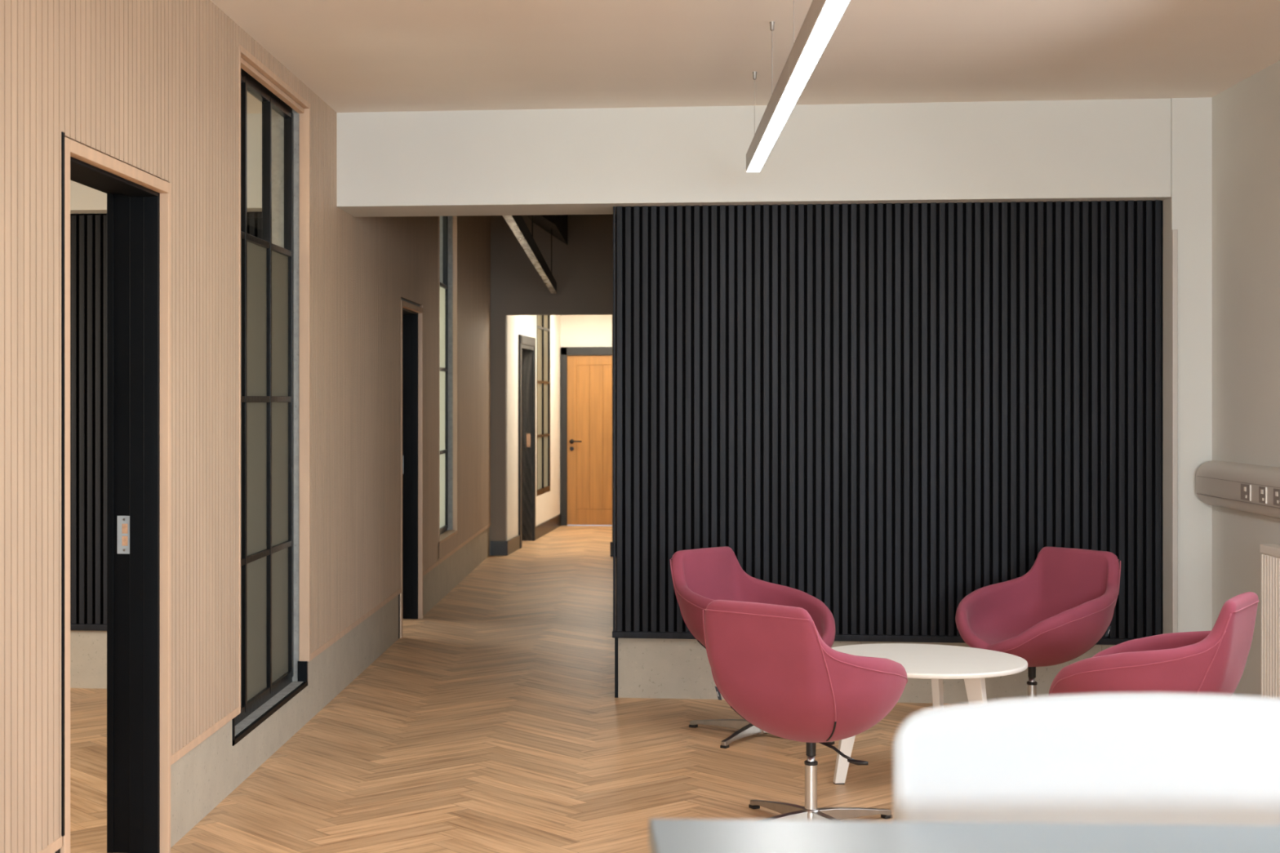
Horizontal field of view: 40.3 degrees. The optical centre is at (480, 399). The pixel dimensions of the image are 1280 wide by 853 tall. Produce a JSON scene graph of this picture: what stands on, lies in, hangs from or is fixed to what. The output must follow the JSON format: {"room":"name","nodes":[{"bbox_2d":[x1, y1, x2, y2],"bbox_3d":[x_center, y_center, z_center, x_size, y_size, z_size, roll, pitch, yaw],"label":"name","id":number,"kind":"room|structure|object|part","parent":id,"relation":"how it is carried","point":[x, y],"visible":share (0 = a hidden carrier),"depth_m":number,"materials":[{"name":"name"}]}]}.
{"room":"office lounge","nodes":[
{"label":"office lounge","id":0,"kind":"room"},
{"bbox_2d":[70,211,262,688],"bbox_3d":[-2.576,0.250,9.053,3.431,2.460,0.318,0,0,6],"label":"wall","id":1,"kind":"structure","parent":0,"point":[88,232],"depth_m":8.85,"materials":[{"name":"black wood"}]},
{"bbox_3d":[-2.590,1.164,8.916,3.431,0.032,0.043,0,0,6],"label":"rail","id":2,"kind":"part","parent":1,"relation":"part of","materials":[{"name":"black wood"}]},
{"bbox_2d":[0,0,490,852],"bbox_3d":[-1.189,-0.170,4.848,0.191,3.300,23.400,0,0,6],"label":"wall","id":3,"kind":"structure","parent":0,"point":[145,93],"depth_m":6.02,"materials":[{"name":"brown wood"}]},
{"bbox_3d":[-1.719,1.183,-1.082,0.022,0.029,11.494,0,0,6],"label":"rail","id":4,"kind":"part","parent":3,"relation":"part of","materials":[{"name":"brown wood"}]},
{"bbox_2d":[70,156,159,852],"bbox_3d":[-1.179,0.370,5.176,0.177,2.220,1.085,0,0,6],"label":"door","id":5,"kind":"structure","parent":3,"relation":"in","point":[133,209],"depth_m":5.63,"materials":[{"name":"black paint"}]},
{"bbox_3d":[-1.163,0.442,5.647,0.043,0.124,0.002,0,0,6],"label":"strike plate","id":6,"kind":"part","parent":5,"relation":"part of","materials":[{"name":"metal"}]},
{"bbox_3d":[-0.976,1.183,6.125,0.022,0.029,0.933,0,0,6],"label":"rail","id":7,"kind":"part","parent":3,"relation":"part of","materials":[{"name":"brown wood"}]},
{"bbox_2d":[231,67,307,746],"bbox_3d":[-0.947,-0.013,7.235,0.173,2.641,1.390,0,0,6],"label":"window","id":8,"kind":"structure","parent":3,"relation":"in","point":[267,268],"depth_m":7.44,"materials":[{"name":"black metal"}]},
{"bbox_3d":[-0.989,-0.330,6.790,0.006,0.647,0.422,0,0,6],"label":"pane","id":9,"kind":"part","parent":8,"relation":"part of","materials":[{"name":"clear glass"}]},
{"bbox_3d":[-0.989,0.328,6.790,0.006,0.642,0.422,0,0,6],"label":"pane","id":10,"kind":"part","parent":8,"relation":"part of","materials":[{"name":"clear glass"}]},
{"bbox_3d":[-0.989,0.960,6.790,0.006,0.597,0.422,0,0,6],"label":"pane","id":11,"kind":"part","parent":8,"relation":"part of","materials":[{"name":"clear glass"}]},
{"bbox_3d":[-0.944,-0.330,7.230,0.006,0.647,0.437,0,0,6],"label":"pane","id":12,"kind":"part","parent":8,"relation":"part of","materials":[{"name":"clear glass"}]},
{"bbox_3d":[-0.944,0.328,7.230,0.006,0.642,0.437,0,0,6],"label":"pane","id":13,"kind":"part","parent":8,"relation":"part of","materials":[{"name":"clear glass"}]},
{"bbox_3d":[-0.944,0.960,7.230,0.006,0.597,0.437,0,0,6],"label":"pane","id":14,"kind":"part","parent":8,"relation":"part of","materials":[{"name":"clear glass"}]},
{"bbox_3d":[-0.955,1.290,7.236,0.156,0.007,1.360,0,0,6],"label":"sill","id":15,"kind":"part","parent":8,"relation":"part of","materials":[{"name":"black metal"}]},
{"bbox_3d":[-0.882,1.252,7.229,0.043,0.113,1.390,0,0,6],"label":"sill trim","id":16,"kind":"part","parent":8,"relation":"part of","materials":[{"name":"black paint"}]},
{"bbox_3d":[-0.898,-0.330,7.673,0.006,0.647,0.429,0,0,6],"label":"pane","id":17,"kind":"part","parent":8,"relation":"part of","materials":[{"name":"clear glass"}]},
{"bbox_3d":[-0.898,0.328,7.673,0.006,0.642,0.429,0,0,6],"label":"pane","id":18,"kind":"part","parent":8,"relation":"part of","materials":[{"name":"clear glass"}]},
{"bbox_3d":[-0.898,0.960,7.673,0.006,0.597,0.429,0,0,6],"label":"pane","id":19,"kind":"part","parent":8,"relation":"part of","materials":[{"name":"clear glass"}]},
{"bbox_2d":[54,526,489,852],"bbox_3d":[-1.117,1.337,4.815,0.014,0.285,23.350,0,0,6],"label":"baseboard","id":20,"kind":"structure","parent":3,"relation":"attached to","point":[202,778],"depth_m":7.71,"materials":[{"name":"stone"}]},
{"bbox_3d":[-0.646,1.183,9.325,0.022,0.029,2.818,0,0,6],"label":"rail","id":21,"kind":"part","parent":3,"relation":"part of","materials":[{"name":"brown wood"}]},
{"bbox_2d":[402,307,417,619],"bbox_3d":[-0.554,0.415,11.234,0.177,2.130,1.045,0,0,6],"label":"door","id":22,"kind":"structure","parent":3,"relation":"in","point":[410,318],"depth_m":11.66,"materials":[{"name":"black paint"}]},
{"bbox_3d":[-0.540,0.442,11.685,0.043,0.124,0.002,0,0,6],"label":"strike plate","id":23,"kind":"part","parent":22,"relation":"part of","materials":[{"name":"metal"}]},
{"bbox_2d":[440,216,448,534],"bbox_3d":[-0.347,-0.250,13.135,0.156,2.596,1.140,0,0,6],"label":"window","id":24,"kind":"structure","parent":3,"relation":"in","point":[444,286],"depth_m":13.60,"materials":[{"name":"glass"}]},
{"bbox_3d":[-0.307,-0.555,13.402,0.006,0.637,0.527,0,0,6],"label":"pane","id":25,"kind":"part","parent":24,"relation":"part of","materials":[{"name":"clear glass"}]},
{"bbox_3d":[-0.307,0.090,13.402,0.006,0.627,0.527,0,0,6],"label":"pane","id":26,"kind":"part","parent":24,"relation":"part of","materials":[{"name":"clear glass"}]},
{"bbox_3d":[-0.307,0.715,13.402,0.006,0.597,0.527,0,0,6],"label":"pane","id":27,"kind":"part","parent":24,"relation":"part of","materials":[{"name":"clear glass"}]},
{"bbox_3d":[-0.158,1.183,14.063,0.022,0.029,4.754,0,0,6],"label":"rail","id":28,"kind":"part","parent":3,"relation":"part of","materials":[{"name":"brown wood"}]},
{"bbox_2d":[70,524,962,852],"bbox_3d":[-0.455,1.555,6.764,8.554,0.150,28.212,0,0,6],"label":"floor","id":29,"kind":"structure","parent":0,"point":[495,722],"depth_m":7.23,"materials":[{"name":"brown wood"}]},
{"bbox_2d":[670,546,835,748],"bbox_3d":[1.228,1.078,7.625,0.682,0.803,0.684,0,0,-42],"label":"swivel chair","id":30,"kind":"object","parent":29,"relation":"on","point":[700,577],"visible":0.34,"depth_m":7.78,"materials":[{"name":"pink fabric"}]},
{"bbox_3d":[1.082,1.443,7.729,0.330,0.054,0.040,0,0,36],"label":"leg","id":31,"kind":"part","parent":30,"relation":"part of","materials":[{"name":"metal"}]},
{"bbox_3d":[1.124,1.443,7.478,0.040,0.054,0.330,0,0,36],"label":"leg","id":32,"kind":"part","parent":30,"relation":"part of","materials":[{"name":"metal"}]},
{"bbox_2d":[702,600,907,821],"bbox_3d":[1.134,1.078,5.970,0.658,0.803,0.672,0,0,43],"label":"swivel chair","id":33,"kind":"object","parent":29,"relation":"on","point":[771,664],"visible":0.96,"depth_m":5.74,"materials":[{"name":"fabric"}]},
{"bbox_3d":[1.058,1.443,6.136,0.040,0.054,0.330,0,0,-27],"label":"leg","id":34,"kind":"part","parent":33,"relation":"part of","materials":[{"name":"metal"}]},
{"bbox_3d":[0.978,1.443,5.894,0.330,0.054,0.040,0,0,-27],"label":"leg","id":35,"kind":"part","parent":33,"relation":"part of","materials":[{"name":"metal"}]},
{"bbox_3d":[1.220,1.443,5.814,0.040,0.054,0.330,0,0,-27],"label":"leg","id":36,"kind":"part","parent":33,"relation":"part of","materials":[{"name":"metal"}]},
{"bbox_3d":[1.214,1.200,5.905,0.148,0.061,0.011,0,0,43],"label":"lever","id":37,"kind":"part","parent":33,"relation":"part of","materials":[{"name":"black plastic"}]},
{"bbox_3d":[1.300,1.443,6.056,0.330,0.054,0.040,0,0,-27],"label":"leg","id":38,"kind":"part","parent":33,"relation":"part of","materials":[{"name":"metal"}]},
{"bbox_2d":[831,643,1027,784],"bbox_3d":[1.696,1.240,6.701,0.800,0.480,0.800,0,0,6],"label":"coffee table","id":39,"kind":"object","parent":29,"relation":"on","point":[936,663],"visible":0.56,"depth_m":6.65,"materials":[{"name":"white laminate"}]},
{"bbox_3d":[1.430,1.248,6.673,0.144,0.455,0.030,0,0,-6],"label":"leg","id":40,"kind":"part","parent":39,"relation":"part of","materials":[{"name":"white wood"}]},
{"bbox_3d":[1.830,1.248,6.933,0.030,0.455,0.144,0,0,30],"label":"leg","id":41,"kind":"part","parent":39,"relation":"part of","materials":[{"name":"white wood"}]},
{"bbox_3d":[1.876,1.248,6.503,0.030,0.455,0.144,0,0,-42],"label":"leg","id":42,"kind":"part","parent":39,"relation":"part of","materials":[{"name":"white wood"}]},
{"bbox_2d":[648,818,1279,852],"bbox_3d":[0.843,0.939,1.273,1.400,1.083,0.675,0,0,3],"label":"tabletop","id":43,"kind":"object","parent":29,"relation":"on","point":[665,835],"visible":1,"depth_m":1.57,"materials":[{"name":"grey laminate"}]},
{"bbox_2d":[955,546,1120,697],"bbox_3d":[2.433,1.078,7.651,0.688,0.803,0.688,0,0,-35],"label":"swivel chair","id":44,"kind":"object","parent":29,"relation":"on","point":[1055,612],"visible":0.85,"depth_m":7.74,"materials":[{"name":"pink fabric"}]},
{"bbox_2d":[892,692,1279,826],"bbox_3d":[0.683,0.885,1.559,0.549,1.170,0.464,0,0,3],"label":"bar stool","id":45,"kind":"object","parent":29,"relation":"on","point":[1146,757],"visible":0.96,"depth_m":1.76,"materials":[{"name":"white plastic"}]},
{"bbox_2d":[1048,591,1258,695],"bbox_3d":[2.366,1.078,6.138,0.656,0.805,0.642,0,0,35],"label":"swivel chair","id":46,"kind":"object","parent":29,"relation":"on","point":[1214,661],"visible":0.43,"depth_m":5.87,"materials":[{"name":"pink fabric"}]},
{"bbox_2d":[1172,229,1177,632],"bbox_3d":[3.269,0.341,8.164,0.024,2.279,0.012,0,0,6],"label":"conduit","id":47,"kind":"object","parent":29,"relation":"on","point":[1175,232],"visible":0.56,"depth_m":8.16,"materials":[{"name":"white plastic"}]},
{"bbox_2d":[506,315,560,555],"bbox_3d":[0.575,0.155,18.538,0.116,2.650,4.316,0,0,10],"label":"wall","id":48,"kind":"structure","parent":0,"point":[548,504],"depth_m":18.11,"materials":[{"name":"paint"}]},
{"bbox_2d":[518,334,535,548],"bbox_3d":[0.393,0.420,17.683,0.187,2.120,1.050,0,0,10],"label":"door","id":49,"kind":"structure","parent":48,"relation":"in","point":[525,343],"depth_m":18.10,"materials":[{"name":"grey paint"}]},
{"bbox_3d":[0.500,0.430,18.102,0.040,0.140,0.008,0,0,10],"label":"strike plate","id":50,"kind":"part","parent":49,"relation":"part of","materials":[{"name":"silver metal"}]},
{"bbox_3d":[0.598,1.413,18.381,0.016,0.135,4.016,0,0,10],"label":"baseboard","id":51,"kind":"part","parent":48,"relation":"part of","materials":[{"name":"paint"}]},
{"bbox_2d":[536,315,550,496],"bbox_3d":[0.640,-0.025,18.942,0.103,2.110,1.055,0,0,10],"label":"window","id":52,"kind":"structure","parent":48,"relation":"in","point":[543,322],"depth_m":18.91,"materials":[{"name":"black metal"}]},
{"bbox_3d":[0.625,-0.915,18.683,0.006,0.270,0.480,0,0,10],"label":"pane","id":53,"kind":"part","parent":52,"relation":"part of","materials":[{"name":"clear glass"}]},
{"bbox_3d":[0.625,-0.477,18.683,0.006,0.575,0.480,0,0,10],"label":"pane","id":54,"kind":"part","parent":52,"relation":"part of","materials":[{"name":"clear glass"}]},
{"bbox_3d":[0.625,0.107,18.683,0.006,0.565,0.480,0,0,10],"label":"pane","id":55,"kind":"part","parent":52,"relation":"part of","materials":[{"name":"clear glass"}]},
{"bbox_3d":[0.625,0.693,18.683,0.006,0.575,0.480,0,0,10],"label":"pane","id":56,"kind":"part","parent":52,"relation":"part of","materials":[{"name":"orange glass"}]},
{"bbox_3d":[0.713,-0.915,19.180,0.006,0.270,0.490,0,0,10],"label":"pane","id":57,"kind":"part","parent":52,"relation":"part of","materials":[{"name":"orange glass"}]},
{"bbox_3d":[0.713,-0.477,19.180,0.006,0.575,0.490,0,0,10],"label":"pane","id":58,"kind":"part","parent":52,"relation":"part of","materials":[{"name":"orange glass"}]},
{"bbox_3d":[0.713,0.107,19.180,0.006,0.565,0.490,0,0,10],"label":"pane","id":59,"kind":"part","parent":52,"relation":"part of","materials":[{"name":"orange glass"}]},
{"bbox_3d":[0.713,0.693,19.180,0.006,0.575,0.490,0,0,10],"label":"pane","id":60,"kind":"part","parent":52,"relation":"part of","materials":[{"name":"orange glass"}]},
{"bbox_2d":[489,213,616,556],"bbox_3d":[0.928,-0.170,16.362,1.710,3.300,0.078,0,0,6],"label":"wall","id":61,"kind":"structure","parent":0,"point":[582,268],"depth_m":16.38,"materials":[{"name":"paint"}]},
{"bbox_3d":[0.175,1.413,16.435,0.158,0.135,0.068,0,0,6],"label":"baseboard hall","id":62,"kind":"part","parent":61,"relation":"part of","materials":[{"name":"paint"}]},
{"bbox_3d":[1.350,1.413,16.314,0.260,0.135,0.068,0,0,6],"label":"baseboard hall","id":63,"kind":"part","parent":61,"relation":"part of","materials":[{"name":"paint"}]},
{"bbox_2d":[560,315,612,346],"bbox_3d":[1.370,0.155,20.357,1.250,2.650,0.120,0,0,6],"label":"wall","id":64,"kind":"structure","parent":0,"point":[576,331],"depth_m":20.31,"materials":[{"name":"paint"}]},
{"bbox_2d":[560,346,612,525],"bbox_3d":[1.434,0.435,20.255,0.992,2.090,0.109,0,0,6],"label":"door","id":65,"kind":"structure","parent":64,"relation":"in","point":[586,372],"depth_m":20.28,"materials":[{"name":"brown wood"}]},
{"bbox_3d":[1.109,0.495,20.263,0.141,0.052,0.058,0,0,6],"label":"handle","id":66,"kind":"part","parent":65,"relation":"part of","materials":[{"name":"black plastic"}]},
{"bbox_2d":[210,0,1279,113],"bbox_3d":[-1.183,-1.480,1.027,8.035,0.120,16.000,0,0,6],"label":"ceiling","id":67,"kind":"structure","parent":0,"point":[356,55],"depth_m":7.05,"materials":[{"name":"paint"}]},
{"bbox_2d":[70,113,262,213],"bbox_3d":[-2.579,-1.210,8.987,3.425,0.520,0.450,0,0,6],"label":"beam","id":68,"kind":"structure","parent":67,"relation":"attached to","point":[84,199],"depth_m":8.61,"materials":[{"name":"white paint"}]},
{"bbox_2d":[337,97,1171,217],"bbox_3d":[1.288,-1.412,8.631,4.013,0.916,0.495,0,0,6],"label":"beam","id":69,"kind":"structure","parent":67,"relation":"attached to","point":[595,161],"depth_m":8.39,"materials":[{"name":"white paint"}]},
{"bbox_2d":[746,0,850,171],"bbox_3d":[0.946,-1.210,4.879,0.066,0.420,5.500,0,0,5],"label":"pendant light","id":70,"kind":"object","parent":67,"relation":"hanging from","point":[823,17],"visible":1,"depth_m":5.43,"materials":[{"name":"metal"}]},
{"bbox_2d":[612,200,1162,703],"bbox_3d":[1.982,0.243,8.583,2.647,2.474,0.318,0,0,6],"label":"wall","id":71,"kind":"structure","parent":0,"point":[886,415],"depth_m":8.44,"materials":[{"name":"black wood"}]},
{"bbox_3d":[1.968,1.164,8.446,2.647,0.032,0.043,0,0,6],"label":"rail","id":72,"kind":"part","parent":71,"relation":"part of","materials":[{"name":"black wood"}]},
{"bbox_2d":[1212,60,1279,696],"bbox_3d":[2.748,0.020,0.712,0.150,2.920,15.980,0,0,6],"label":"wall","id":73,"kind":"structure","parent":0,"point":[1246,115],"depth_m":7.69,"materials":[{"name":"white paint"}]},
{"bbox_2d":[1161,97,1212,634],"bbox_3d":[3.424,0.005,8.407,0.282,2.950,0.503,0,0,6],"label":"pilaster","id":74,"kind":"object","parent":73,"relation":"attached to","point":[1188,210],"visible":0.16,"depth_m":8.16,"materials":[{"name":"white paint"}]},
{"bbox_2d":[1195,460,1279,518],"bbox_3d":[2.960,0.390,3.957,0.094,0.209,8.400,0,0,6],"label":"trunking","id":75,"kind":"object","parent":73,"relation":"attached to","point":[1246,487],"visible":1,"depth_m":7.51,"materials":[{"name":"white plastic"}]},
{"bbox_2d":[1240,483,1251,501],"bbox_3d":[3.272,0.398,7.414,0.005,0.068,0.127,0,0,6],"label":"socket","id":76,"kind":"object","parent":75,"relation":"attached to","point":[1246,488],"depth_m":7.41,"materials":[{"name":"white plastic"}]},
{"bbox_2d":[1258,486,1266,503],"bbox_3d":[3.250,0.398,7.204,0.005,0.068,0.091,0,0,6],"label":"socket","id":77,"kind":"object","parent":75,"relation":"attached to","point":[1262,490],"depth_m":7.20,"materials":[{"name":"white plastic"}]},
{"bbox_2d":[1273,488,1279,506],"bbox_3d":[3.234,0.398,7.038,0.003,0.068,0.085,0,0,6],"label":"socket","id":78,"kind":"object","parent":75,"relation":"attached to","point":[1276,491],"depth_m":7.04,"materials":[{"name":"white plastic"}]},
{"bbox_2d":[1260,543,1279,697],"bbox_3d":[3.238,0.969,6.583,0.074,0.722,1.400,0,0,6],"label":"radiator","id":79,"kind":"object","parent":73,"relation":"attached to","point":[1270,557],"visible":0.76,"depth_m":7.16,"materials":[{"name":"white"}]},
{"bbox_2d":[1260,543,1279,557],"bbox_3d":[3.232,0.626,6.583,0.062,0.037,1.400,0,0,6],"label":"grille","id":80,"kind":"object","parent":79,"relation":"attached to","point":[1268,550],"depth_m":7.18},
{"bbox_3d":[0.408,-1.870,12.730,2.000,0.100,7.490,0,0,6],"label":"ceiling","id":81,"kind":"structure","parent":0,"visible":0},
{"bbox_2d":[502,214,556,293],"bbox_3d":[0.404,-1.395,12.499,0.057,0.850,6.752,0,0,5],"label":"pendant light","id":82,"kind":"object","parent":81,"relation":"hanging from","point":[517,224],"visible":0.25,"depth_m":11.60,"materials":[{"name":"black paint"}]},
{"bbox_2d":[528,214,567,244],"bbox_3d":[0.552,-1.645,15.400,0.340,0.390,1.950,0,0,6],"label":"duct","id":83,"kind":"object","parent":81,"relation":"attached to","point":[557,223],"visible":0.29,"depth_m":15.40,"materials":[{"name":"black metal"}]}
]}

